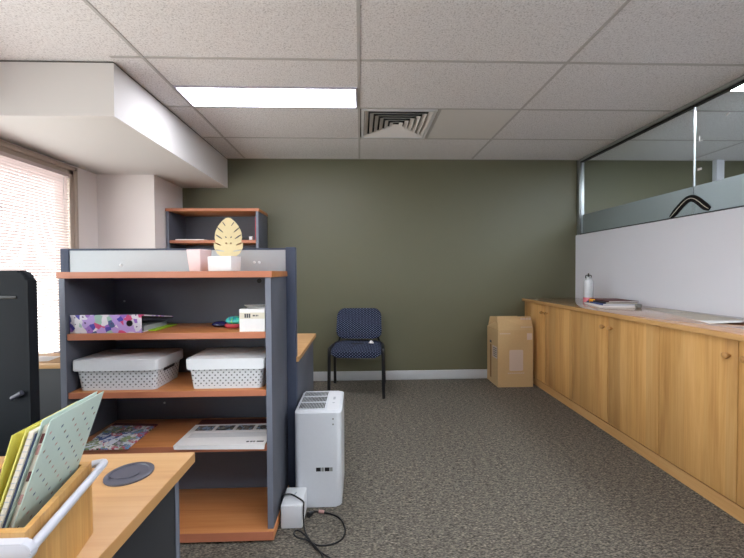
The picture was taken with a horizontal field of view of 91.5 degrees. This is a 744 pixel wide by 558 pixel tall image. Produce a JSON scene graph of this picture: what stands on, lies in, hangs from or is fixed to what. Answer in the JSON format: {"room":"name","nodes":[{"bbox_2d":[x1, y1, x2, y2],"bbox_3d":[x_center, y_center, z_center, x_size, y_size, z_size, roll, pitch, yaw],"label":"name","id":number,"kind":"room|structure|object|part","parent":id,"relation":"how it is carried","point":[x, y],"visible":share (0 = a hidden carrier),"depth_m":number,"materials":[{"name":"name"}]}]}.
{"room":"back office","nodes":[
{"label":"back office","id":0,"kind":"room"},
{"bbox_2d":[0,139,97,248],"bbox_3d":[-2.455,-0.017,0.557,0.150,2.360,6.475,0,1,-2],"label":"wall","id":1,"kind":"structure","parent":0,"point":[87,181],"depth_m":3.14,"materials":[{"name":"white paint"}]},
{"bbox_2d":[0,140,78,352],"bbox_3d":[-2.416,-0.094,0.662,0.136,1.550,4.685,0,1,-2],"label":"window","id":2,"kind":"structure","parent":1,"relation":"in","point":[6,147],"depth_m":2.93,"materials":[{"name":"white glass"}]},
{"bbox_2d":[0,151,69,352],"bbox_3d":[-2.412,-0.118,1.903,0.036,1.412,2.056,0,1,-2],"label":"blind","id":3,"kind":"object","parent":2,"relation":"attached to","point":[52,179],"visible":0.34,"depth_m":2.64,"materials":[{"name":"white plastic"}]},
{"bbox_3d":[-2.429,-0.129,2.870,0.003,1.385,0.003,0,1,-2],"label":"ladder cord","id":4,"kind":"part","parent":3,"relation":"part of","materials":[{"name":"white fabric"}]},
{"bbox_2d":[0,60,226,158],"bbox_3d":[-1.980,-1.239,2.913,0.969,0.012,1.752,0,1,-2],"label":"trim","id":5,"kind":"structure","parent":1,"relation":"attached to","point":[0,60],"depth_m":2.05,"materials":[{"name":"grey metal"}]},
{"bbox_2d":[0,62,227,187],"bbox_3d":[-1.976,-1.084,2.913,0.975,0.298,1.758,0,1,-2],"label":"bulkhead","id":6,"kind":"structure","parent":0,"point":[95,118],"depth_m":2.28,"materials":[{"name":"paint"}]},
{"bbox_2d":[97,174,182,248],"bbox_3d":[-2.224,0.079,3.545,0.505,2.050,0.523,0,1,-2],"label":"wall column","id":7,"kind":"structure","parent":0,"point":[131,213],"depth_m":3.27,"materials":[{"name":"white paint"}]},
{"bbox_2d":[0,0,743,159],"bbox_3d":[1.566,-1.272,0.665,8.210,0.100,6.675,0,1,-2],"label":"ceiling","id":8,"kind":"structure","parent":0,"point":[643,31],"depth_m":2.04,"materials":[{"name":"tile"}]},
{"bbox_2d":[173,85,356,108],"bbox_3d":[-0.689,-1.239,2.478,1.176,0.010,0.284,0,1,-2],"label":"recessed light","id":9,"kind":"object","parent":8,"relation":"in","point":[197,96],"visible":1,"depth_m":2.46,"materials":[{"name":"white plastic"}]},
{"bbox_2d":[360,109,437,138],"bbox_3d":[0.195,-1.305,2.958,0.600,0.108,0.600,0,1,-2],"label":"ceiling vent","id":10,"kind":"object","parent":8,"relation":"in","point":[374,123],"visible":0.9,"depth_m":3.00,"materials":[{"name":"white plastic"}]},
{"bbox_2d":[82,0,743,160],"bbox_3d":[2.079,-1.224,0.682,6.985,0.004,6.475,0,1,-2],"label":"ceiling grid","id":11,"kind":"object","parent":8,"relation":"attached to","point":[626,2],"depth_m":2.15,"materials":[{"name":"grey metal"}]},
{"bbox_2d":[428,110,517,138],"bbox_3d":[0.795,-1.262,2.979,0.574,0.003,0.574,0,1,-2],"label":"tile","id":12,"kind":"structure","parent":8,"relation":"attached to","point":[462,124],"depth_m":2.94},
{"bbox_2d":[729,84,743,91],"bbox_3d":[2.938,-1.257,2.302,1.138,0.010,0.283,0,1,-2],"label":"recessed light","id":13,"kind":"object","parent":8,"relation":"in","point":[740,88],"visible":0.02,"depth_m":2.40,"materials":[{"name":"white plastic"}]},
{"bbox_2d":[180,378,743,557],"bbox_3d":[1.580,1.187,0.713,8.210,0.100,6.675,0,1,-2],"label":"floor","id":14,"kind":"structure","parent":0,"point":[435,468],"depth_m":1.92,"materials":[{"name":"carpet"}]},
{"bbox_2d":[0,270,39,455],"bbox_3d":[-1.372,0.561,1.056,0.500,1.172,0.509,0,1,-2],"label":"cabinet","id":15,"kind":"object","parent":14,"relation":"on","point":[19,351],"visible":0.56,"depth_m":1.20,"materials":[{"name":"black metal"}]},
{"bbox_3d":[-1.171,0.385,1.196,0.040,0.032,0.016,0,1,-2],"label":"lever","id":16,"kind":"part","parent":15,"relation":"part of","materials":[{"name":"grey plastic"}]},
{"bbox_2d":[39,353,60,419],"bbox_3d":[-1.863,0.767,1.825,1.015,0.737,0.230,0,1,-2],"label":"desk","id":17,"kind":"object","parent":14,"relation":"on","point":[49,371],"visible":0.2,"depth_m":1.76,"materials":[{"name":"brown wood"}]},
{"bbox_2d":[39,356,59,360],"bbox_3d":[-1.677,0.387,1.784,0.200,0.021,0.110,-1,1,-13],"label":"paper sheet","id":18,"kind":"object","parent":17,"relation":"on","point":[41,358],"visible":0.31,"depth_m":1.80,"materials":[{"name":"white paper"}]},
{"bbox_2d":[0,452,194,557],"bbox_3d":[-1.116,0.794,0.508,1.392,0.724,0.737,0,1,-2],"label":"office desk","id":19,"kind":"object","parent":14,"relation":"on","point":[135,498],"visible":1,"depth_m":0.75,"materials":[{"name":"brown wood"}]},
{"bbox_2d":[0,459,107,557],"bbox_3d":[-0.525,0.371,0.531,0.223,0.121,0.198,0,1,-2],"label":"desk organizer","id":20,"kind":"object","parent":19,"relation":"on","point":[63,526],"visible":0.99,"depth_m":0.52,"materials":[{"name":"brown wood"}]},
{"bbox_2d":[0,426,39,527],"bbox_3d":[-0.496,0.312,0.538,0.078,0.219,0.131,0,1,-8],"label":"notebook","id":21,"kind":"object","parent":20,"relation":"in","point":[23,459],"visible":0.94,"depth_m":0.48,"materials":[{"name":"beige paper"}]},
{"bbox_2d":[0,401,76,512],"bbox_3d":[-0.503,0.310,0.538,0.075,0.222,0.137,0,1,-8],"label":"folder","id":22,"kind":"object","parent":20,"relation":"in","point":[17,441],"visible":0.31,"depth_m":0.48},
{"bbox_2d":[5,391,103,527],"bbox_3d":[-0.483,0.305,0.542,0.087,0.232,0.128,0,1,-8],"label":"folder","id":23,"kind":"object","parent":20,"relation":"in","point":[61,439],"visible":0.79,"depth_m":0.52,"materials":[{"name":"green paper"}]},
{"bbox_3d":[-0.441,0.323,0.538,0.025,0.022,0.193,-1,1,-17],"label":"rail","id":24,"kind":"part","parent":20,"relation":"part of","materials":[{"name":"white metal"}]},
{"bbox_3d":[-0.462,0.805,0.534,0.025,0.694,0.667,0,1,-2],"label":"panel","id":25,"kind":"part","parent":19,"relation":"part of","materials":[{"name":"grey laminate"}]},
{"bbox_2d":[56,271,288,542],"bbox_3d":[-0.874,0.549,1.695,0.894,1.167,0.336,0,1,-2],"label":"bookcase","id":26,"kind":"object","parent":14,"relation":"on","point":[226,495],"visible":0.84,"depth_m":1.75,"materials":[{"name":"brown wood"}]},
{"bbox_3d":[-1.303,0.539,1.689,0.025,1.088,0.320,0,1,-2],"label":"panel","id":27,"kind":"part","parent":26,"relation":"part of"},
{"bbox_2d":[84,423,157,449],"bbox_3d":[-1.147,0.714,1.656,0.225,0.006,0.262,0,1,-2],"label":"magazine","id":28,"kind":"object","parent":26,"relation":"on","point":[118,436],"visible":0.93,"depth_m":1.64,"materials":[{"name":"multicoloured paper"}]},
{"bbox_2d":[70,314,172,333],"bbox_3d":[-1.128,0.190,1.655,0.318,0.078,0.226,0,1,-2],"label":"ring binder","id":29,"kind":"object","parent":26,"relation":"on","point":[78,323],"visible":1,"depth_m":1.54,"materials":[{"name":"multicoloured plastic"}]},
{"bbox_2d":[73,348,182,390],"bbox_3d":[-1.100,0.411,1.661,0.360,0.134,0.236,0,1,-2],"label":"storage box","id":30,"kind":"object","parent":26,"relation":"on","point":[111,369],"visible":1,"depth_m":1.56,"materials":[{"name":"white plastic"}]},
{"bbox_3d":[-1.100,0.367,1.660,0.360,0.046,0.236,0,1,-2],"label":"lid","id":31,"kind":"part","parent":30,"relation":"part of","materials":[{"name":"white plastic"}]},
{"bbox_2d":[148,324,176,330],"bbox_3d":[-0.973,0.225,1.690,0.033,0.006,0.183,0,1,-2],"label":"wallet","id":32,"kind":"object","parent":26,"relation":"on","point":[168,325],"visible":1,"depth_m":1.66,"materials":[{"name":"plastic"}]},
{"bbox_3d":[-0.876,0.241,1.693,0.830,0.027,0.304,0,1,-2],"label":"shelf","id":33,"kind":"part","parent":26,"relation":"part of","materials":[{"name":"brown wood"}]},
{"bbox_3d":[-0.875,0.490,1.698,0.830,0.027,0.304,0,1,-2],"label":"shelf","id":34,"kind":"part","parent":26,"relation":"part of","materials":[{"name":"brown wood"}]},
{"bbox_3d":[-0.873,0.729,1.702,0.830,0.027,0.304,0,1,-2],"label":"shelf","id":35,"kind":"part","parent":26,"relation":"part of","materials":[{"name":"brown wood"}]},
{"bbox_3d":[-0.880,0.533,1.857,0.832,1.088,0.012,0,1,-2],"label":"panel","id":36,"kind":"part","parent":26,"relation":"part of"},
{"bbox_2d":[186,249,211,270],"bbox_3d":[-0.800,-0.086,1.678,0.076,0.100,0.076,0,1,15],"label":"planter","id":37,"kind":"object","parent":26,"relation":"on","point":[197,258],"visible":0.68,"depth_m":1.65,"materials":[{"name":"pink ceramic"}]},
{"bbox_2d":[212,321,226,326],"bbox_3d":[-0.717,0.212,1.717,0.083,0.027,0.054,0,1,-2],"label":"dish","id":38,"kind":"object","parent":26,"relation":"on","point":[217,323],"visible":0.91,"depth_m":1.70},
{"bbox_2d":[208,256,240,270],"bbox_3d":[-0.666,-0.069,1.638,0.122,0.066,0.074,0,1,15],"label":"planter","id":39,"kind":"object","parent":26,"relation":"on","point":[215,263],"visible":0.87,"depth_m":1.61,"materials":[{"name":"white ceramic"}]},
{"bbox_2d":[214,218,242,255],"bbox_3d":[-0.656,-0.192,1.656,0.132,0.179,0.019,0,1,-2],"label":"leaf ornament","id":40,"kind":"object","parent":39,"relation":"on","point":[229,249],"visible":0.89,"depth_m":1.65,"materials":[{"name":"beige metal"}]},
{"bbox_2d":[186,347,265,388],"bbox_3d":[-0.635,0.408,1.676,0.339,0.134,0.236,0,1,-2],"label":"storage box","id":41,"kind":"object","parent":26,"relation":"on","point":[237,367],"visible":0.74,"depth_m":1.57,"materials":[{"name":"white plastic"}]},
{"bbox_3d":[-0.635,0.364,1.675,0.339,0.046,0.236,0,1,-2],"label":"lid","id":42,"kind":"part","parent":41,"relation":"part of","materials":[{"name":"white plastic"}]},
{"bbox_2d":[198,419,266,442],"bbox_3d":[-0.657,0.712,1.701,0.388,0.003,0.265,0,1,-2],"label":"folder","id":43,"kind":"object","parent":26,"relation":"on","point":[216,421],"visible":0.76,"depth_m":1.80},
{"bbox_2d":[173,423,266,449],"bbox_3d":[-0.656,0.717,1.658,0.387,0.022,0.222,0,1,-2],"label":"brochure","id":44,"kind":"object","parent":43,"relation":"on","point":[229,435],"visible":0.87,"depth_m":1.62,"materials":[{"name":"white paper"}]},
{"bbox_2d":[188,423,264,441],"bbox_3d":[-0.657,0.706,1.668,0.387,0.001,0.200,0,1,-2],"label":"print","id":45,"kind":"object","parent":44,"relation":"on","point":[229,432],"depth_m":1.67,"materials":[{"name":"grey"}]},
{"bbox_2d":[195,425,266,430],"bbox_3d":[-0.647,0.705,1.720,0.360,0.001,0.052,0,1,-2],"label":"photograph","id":46,"kind":"object","parent":44,"relation":"on","point":[198,427],"depth_m":1.71},
{"bbox_2d":[225,316,239,327],"bbox_3d":[-0.629,0.199,1.674,0.101,0.054,0.058,0,1,-2],"label":"purse","id":47,"kind":"object","parent":26,"relation":"on","point":[232,322],"visible":0.8,"depth_m":1.65,"materials":[{"name":"red fabric"}]},
{"bbox_3d":[-0.871,1.106,1.706,0.890,0.052,0.336,0,1,-2],"label":"board","id":48,"kind":"part","parent":26,"relation":"part of","materials":[{"name":"brown wood"}]},
{"bbox_2d":[239,305,265,331],"bbox_3d":[-0.519,0.171,1.612,0.108,0.111,0.101,0,1,-2],"label":"carton","id":49,"kind":"object","parent":26,"relation":"on","point":[251,317],"visible":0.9,"depth_m":1.56,"materials":[{"name":"white cardboard"}]},
{"bbox_3d":[-0.446,0.534,1.717,0.025,1.088,0.320,0,1,-2],"label":"panel","id":50,"kind":"part","parent":26,"relation":"part of","materials":[{"name":"grey laminate"}]},
{"bbox_2d":[60,247,297,486],"bbox_3d":[-0.985,0.484,1.886,1.182,1.291,0.044,0,1,-2],"label":"screen","id":51,"kind":"object","parent":14,"relation":"on","point":[121,259],"visible":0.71,"depth_m":1.87,"materials":[{"name":"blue fabric"}]},
{"bbox_3d":[-0.992,-0.054,1.876,1.090,0.187,0.032,0,1,-2],"label":"silver panel","id":52,"kind":"part","parent":51,"relation":"part of","materials":[{"name":"grey metal"}]},
{"bbox_2d":[165,208,267,247],"bbox_3d":[-1.529,0.209,3.651,0.883,1.778,0.360,0,1,-2],"label":"bookcase","id":53,"kind":"object","parent":14,"relation":"on","point":[181,223],"visible":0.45,"depth_m":3.68,"materials":[{"name":"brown wood"}]},
{"bbox_3d":[-1.952,0.199,3.645,0.025,1.698,0.344,0,1,-2],"label":"panel","id":54,"kind":"part","parent":53,"relation":"part of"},
{"bbox_2d":[175,239,205,239],"bbox_3d":[-1.755,-0.380,3.585,0.270,0.010,0.205,0,1,-2],"label":"paper stack","id":55,"kind":"object","parent":53,"relation":"on","point":[175,239],"visible":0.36,"depth_m":3.48,"materials":[{"name":"white paper"}]},
{"bbox_3d":[-1.532,-0.363,3.643,0.819,0.027,0.328,0,1,-2],"label":"shelf","id":56,"kind":"part","parent":53,"relation":"part of","materials":[{"name":"brown wood"}]},
{"bbox_3d":[-1.535,0.194,3.824,0.821,1.698,0.012,0,1,-2],"label":"panel","id":57,"kind":"part","parent":53,"relation":"part of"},
{"bbox_3d":[-1.107,0.194,3.672,0.025,1.698,0.344,0,1,-2],"label":"panel","id":58,"kind":"part","parent":53,"relation":"part of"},
{"bbox_2d":[281,487,306,528],"bbox_3d":[-0.366,1.074,1.710,0.098,0.110,0.144,0,1,-2],"label":"power adapter","id":59,"kind":"object","parent":14,"relation":"on","point":[291,507],"visible":1,"depth_m":1.64,"materials":[{"name":"white plastic"}]},
{"bbox_2d":[296,333,315,403],"bbox_3d":[-0.879,0.762,2.240,0.980,0.720,0.736,0,1,-2],"label":"office desk","id":60,"kind":"object","parent":14,"relation":"on","point":[304,358],"visible":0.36,"depth_m":2.27,"materials":[{"name":"brown wood"}]},
{"bbox_3d":[-0.421,0.771,2.283,0.022,0.696,0.640,0,1,-2],"label":"panel","id":61,"kind":"part","parent":60,"relation":"part of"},
{"bbox_2d":[281,493,345,557],"bbox_3d":[-0.241,1.069,1.638,0.397,0.122,0.220,1,1,42],"label":"power cable","id":62,"kind":"object","parent":14,"relation":"on","point":[309,514],"visible":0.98,"depth_m":1.61,"materials":[{"name":"black plastic"}]},
{"bbox_2d":[295,391,344,507],"bbox_3d":[-0.270,0.885,1.945,0.230,0.470,0.335,0,1,-2],"label":"air purifier","id":63,"kind":"object","parent":14,"relation":"on","point":[319,415],"visible":0.94,"depth_m":1.78,"materials":[{"name":"white plastic"}]},
{"bbox_2d":[298,391,328,409],"bbox_3d":[-0.310,0.652,1.957,0.135,0.004,0.273,0,1,-2],"label":"grille","id":64,"kind":"object","parent":63,"relation":"attached to","point":[310,400],"depth_m":1.94,"materials":[{"name":"white plastic"}]},
{"bbox_3d":[-0.202,0.653,1.948,0.060,0.002,0.270,0,1,-2],"label":"control panel","id":65,"kind":"part","parent":63,"relation":"part of","materials":[{"name":"white plastic"}]},
{"bbox_2d":[327,308,385,398],"bbox_3d":[-0.138,0.703,3.582,0.546,0.786,0.546,0,1,2],"label":"chair","id":66,"kind":"object","parent":14,"relation":"on","point":[352,323],"visible":1,"depth_m":3.71,"materials":[{"name":"blue fabric"}]},
{"bbox_3d":[-0.389,0.863,3.430,0.033,0.467,0.218,0,1,5],"label":"leg","id":67,"kind":"part","parent":66,"relation":"part of","materials":[{"name":"black metal"}]},
{"bbox_3d":[-0.382,0.862,3.668,0.036,0.466,0.282,0,1,-1],"label":"leg","id":68,"kind":"part","parent":66,"relation":"part of","materials":[{"name":"black metal"}]},
{"bbox_3d":[-0.140,0.679,3.530,0.479,0.081,0.435,0,1,2],"label":"seat","id":69,"kind":"part","parent":66,"relation":"part of","materials":[{"name":"blue fabric"}]},
{"bbox_3d":[-0.132,0.458,3.766,0.464,0.304,0.116,0,1,2],"label":"backrest","id":70,"kind":"part","parent":66,"relation":"part of","materials":[{"name":"blue fabric"}]},
{"bbox_3d":[0.103,0.861,3.412,0.034,0.467,0.218,0,1,0],"label":"leg","id":71,"kind":"part","parent":66,"relation":"part of","materials":[{"name":"black metal"}]},
{"bbox_2d":[487,316,532,386],"bbox_3d":[1.424,0.725,3.765,0.362,0.706,0.306,0,1,-2],"label":"cardboard box","id":72,"kind":"object","parent":14,"relation":"on","point":[509,338],"visible":1,"depth_m":3.62,"materials":[{"name":"brown cardboard"}]},
{"bbox_2d":[509,350,522,370],"bbox_3d":[1.439,0.812,3.615,0.140,0.210,0.001,0,1,-2],"label":"label","id":73,"kind":"object","parent":72,"relation":"on","point":[515,356],"depth_m":3.62,"materials":[{"name":"white paper"}]},
{"bbox_2d":[527,333,531,339],"bbox_3d":[1.572,0.573,3.615,0.052,0.065,0.001,0,1,-2],"label":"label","id":74,"kind":"object","parent":72,"relation":"attached to","point":[529,335],"depth_m":3.61,"materials":[{"name":"beige paper"}]},
{"bbox_2d":[525,301,571,408],"bbox_3d":[1.921,0.662,3.478,0.587,0.838,0.899,0,1,-1],"label":"base cabinet","id":75,"kind":"object","parent":14,"relation":"on","point":[552,326],"visible":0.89,"depth_m":3.33,"materials":[{"name":"brown wood"}]},
{"bbox_3d":[1.665,0.624,3.698,0.020,0.758,0.446,0,1,-1],"label":"door","id":76,"kind":"part","parent":75,"relation":"part of","materials":[{"name":"brown wood"}]},
{"bbox_3d":[1.672,0.632,3.248,0.020,0.758,0.446,0,1,-1],"label":"door","id":77,"kind":"part","parent":75,"relation":"part of","materials":[{"name":"brown wood"}]},
{"bbox_2d":[522,298,743,341],"bbox_3d":[1.951,0.246,2.567,0.613,0.030,2.722,0,1,-1],"label":"countertop","id":78,"kind":"structure","parent":75,"relation":"on","point":[734,331],"depth_m":2.29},
{"bbox_2d":[583,273,593,301],"bbox_3d":[1.988,0.081,3.329,0.087,0.268,0.087,0,1,-2],"label":"water bottle","id":79,"kind":"object","parent":78,"relation":"on","point":[588,283],"visible":0.9,"depth_m":3.30,"materials":[{"name":"white plastic"}]},
{"bbox_2d":[584,302,634,307],"bbox_3d":[1.984,0.215,3.031,0.270,0.012,0.360,0,1,14],"label":"magazine","id":80,"kind":"object","parent":78,"relation":"on","point":[592,304],"visible":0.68,"depth_m":2.88,"materials":[{"name":"white paper"}]},
{"bbox_2d":[587,301,634,305],"bbox_3d":[2.003,0.202,3.042,0.250,0.012,0.330,0,1,11],"label":"magazine","id":81,"kind":"object","parent":80,"relation":"on","point":[587,301],"visible":0.55,"depth_m":2.89,"materials":[{"name":"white paper"}]},
{"bbox_2d":[593,300,637,303],"bbox_3d":[2.013,0.190,3.042,0.235,0.012,0.310,0,1,8],"label":"notebook","id":82,"kind":"object","parent":81,"relation":"on","point":[593,300],"visible":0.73,"depth_m":2.90,"materials":[{"name":"beige paper"}]},
{"bbox_2d":[590,298,637,301],"bbox_3d":[2.023,0.178,3.042,0.225,0.010,0.310,0,1,6],"label":"folder","id":83,"kind":"object","parent":82,"relation":"on","point":[597,299],"visible":0.91,"depth_m":3.00,"materials":[{"name":"white paper"}]},
{"bbox_2d":[646,308,743,323],"bbox_3d":[2.115,0.219,2.359,0.321,0.029,0.913,0,1,16],"label":"sheet","id":84,"kind":"object","parent":78,"relation":"on","point":[711,319],"visible":1,"depth_m":2.26,"materials":[{"name":"white paper"}]},
{"bbox_2d":[572,310,659,466],"bbox_3d":[1.935,0.680,2.578,0.586,0.838,0.899,0,1,-1],"label":"base cabinet","id":85,"kind":"object","parent":14,"relation":"on","point":[615,361],"visible":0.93,"depth_m":2.46,"materials":[{"name":"brown wood"}]},
{"bbox_3d":[1.679,0.641,2.799,0.020,0.758,0.446,0,1,-1],"label":"door","id":86,"kind":"part","parent":85,"relation":"part of","materials":[{"name":"brown wood"}]},
{"bbox_3d":[1.687,0.650,2.349,0.020,0.758,0.446,0,1,-1],"label":"door","id":87,"kind":"part","parent":85,"relation":"part of","materials":[{"name":"brown wood"}]},
{"bbox_2d":[659,326,743,523],"bbox_3d":[1.950,0.697,1.679,0.586,0.838,0.899,0,1,-1],"label":"base cabinet","id":88,"kind":"object","parent":14,"relation":"on","point":[701,376],"visible":0.93,"depth_m":1.84,"materials":[{"name":"brown wood"}]},
{"bbox_3d":[1.670,0.360,1.710,0.030,0.030,0.031,0,1,-1],"label":"knob","id":89,"kind":"part","parent":88,"relation":"part of","materials":[{"name":"brown wood"}]},
{"bbox_3d":[1.701,0.667,1.449,0.020,0.758,0.446,0,1,-1],"label":"door","id":90,"kind":"part","parent":88,"relation":"part of","materials":[{"name":"brown wood"}]},
{"bbox_3d":[1.671,0.362,1.625,0.030,0.030,0.031,0,1,-1],"label":"knob","id":91,"kind":"part","parent":88,"relation":"part of","materials":[{"name":"brown wood"}]},
{"bbox_2d":[182,159,743,371],"bbox_3d":[1.466,-0.106,3.974,8.210,2.360,0.100,0,1,-2],"label":"wall","id":92,"kind":"structure","parent":0,"point":[440,248],"depth_m":3.90,"materials":[{"name":"green paint"}]},
{"bbox_2d":[313,369,486,380],"bbox_3d":[-0.160,1.037,3.885,3.520,0.097,0.014,0,1,-2],"label":"baseboard","id":93,"kind":"structure","parent":92,"relation":"attached to","point":[471,373],"depth_m":3.90,"materials":[{"name":"paint"}]},
{"bbox_2d":[712,160,724,181],"bbox_3d":[3.784,-0.117,3.974,0.085,2.356,0.050,0,1,-2],"label":"trim","id":94,"kind":"structure","parent":92,"relation":"attached to","point":[717,165],"depth_m":3.93,"materials":[{"name":"white paint"}]},
{"bbox_2d":[575,207,743,317],"bbox_3d":[2.370,0.360,0.722,0.090,1.545,6.475,0,1,-2],"label":"wall","id":95,"kind":"structure","parent":0,"point":[695,263],"depth_m":2.71,"materials":[{"name":"white paint"}]},
{"bbox_2d":[577,75,743,234],"bbox_3d":[2.363,-0.818,0.699,0.066,0.810,6.474,0,1,-2],"label":"window","id":96,"kind":"structure","parent":95,"relation":"in","point":[727,193],"depth_m":2.84,"materials":[{"name":"glass"}]},
{"bbox_2d":[669,195,710,218],"bbox_3d":[2.288,-0.529,2.617,0.011,0.146,0.324,0,1,-2],"label":"boomerang","id":97,"kind":"object","parent":95,"relation":"on","point":[697,200],"visible":1,"depth_m":2.60,"materials":[{"name":"black wood"}]}
]}

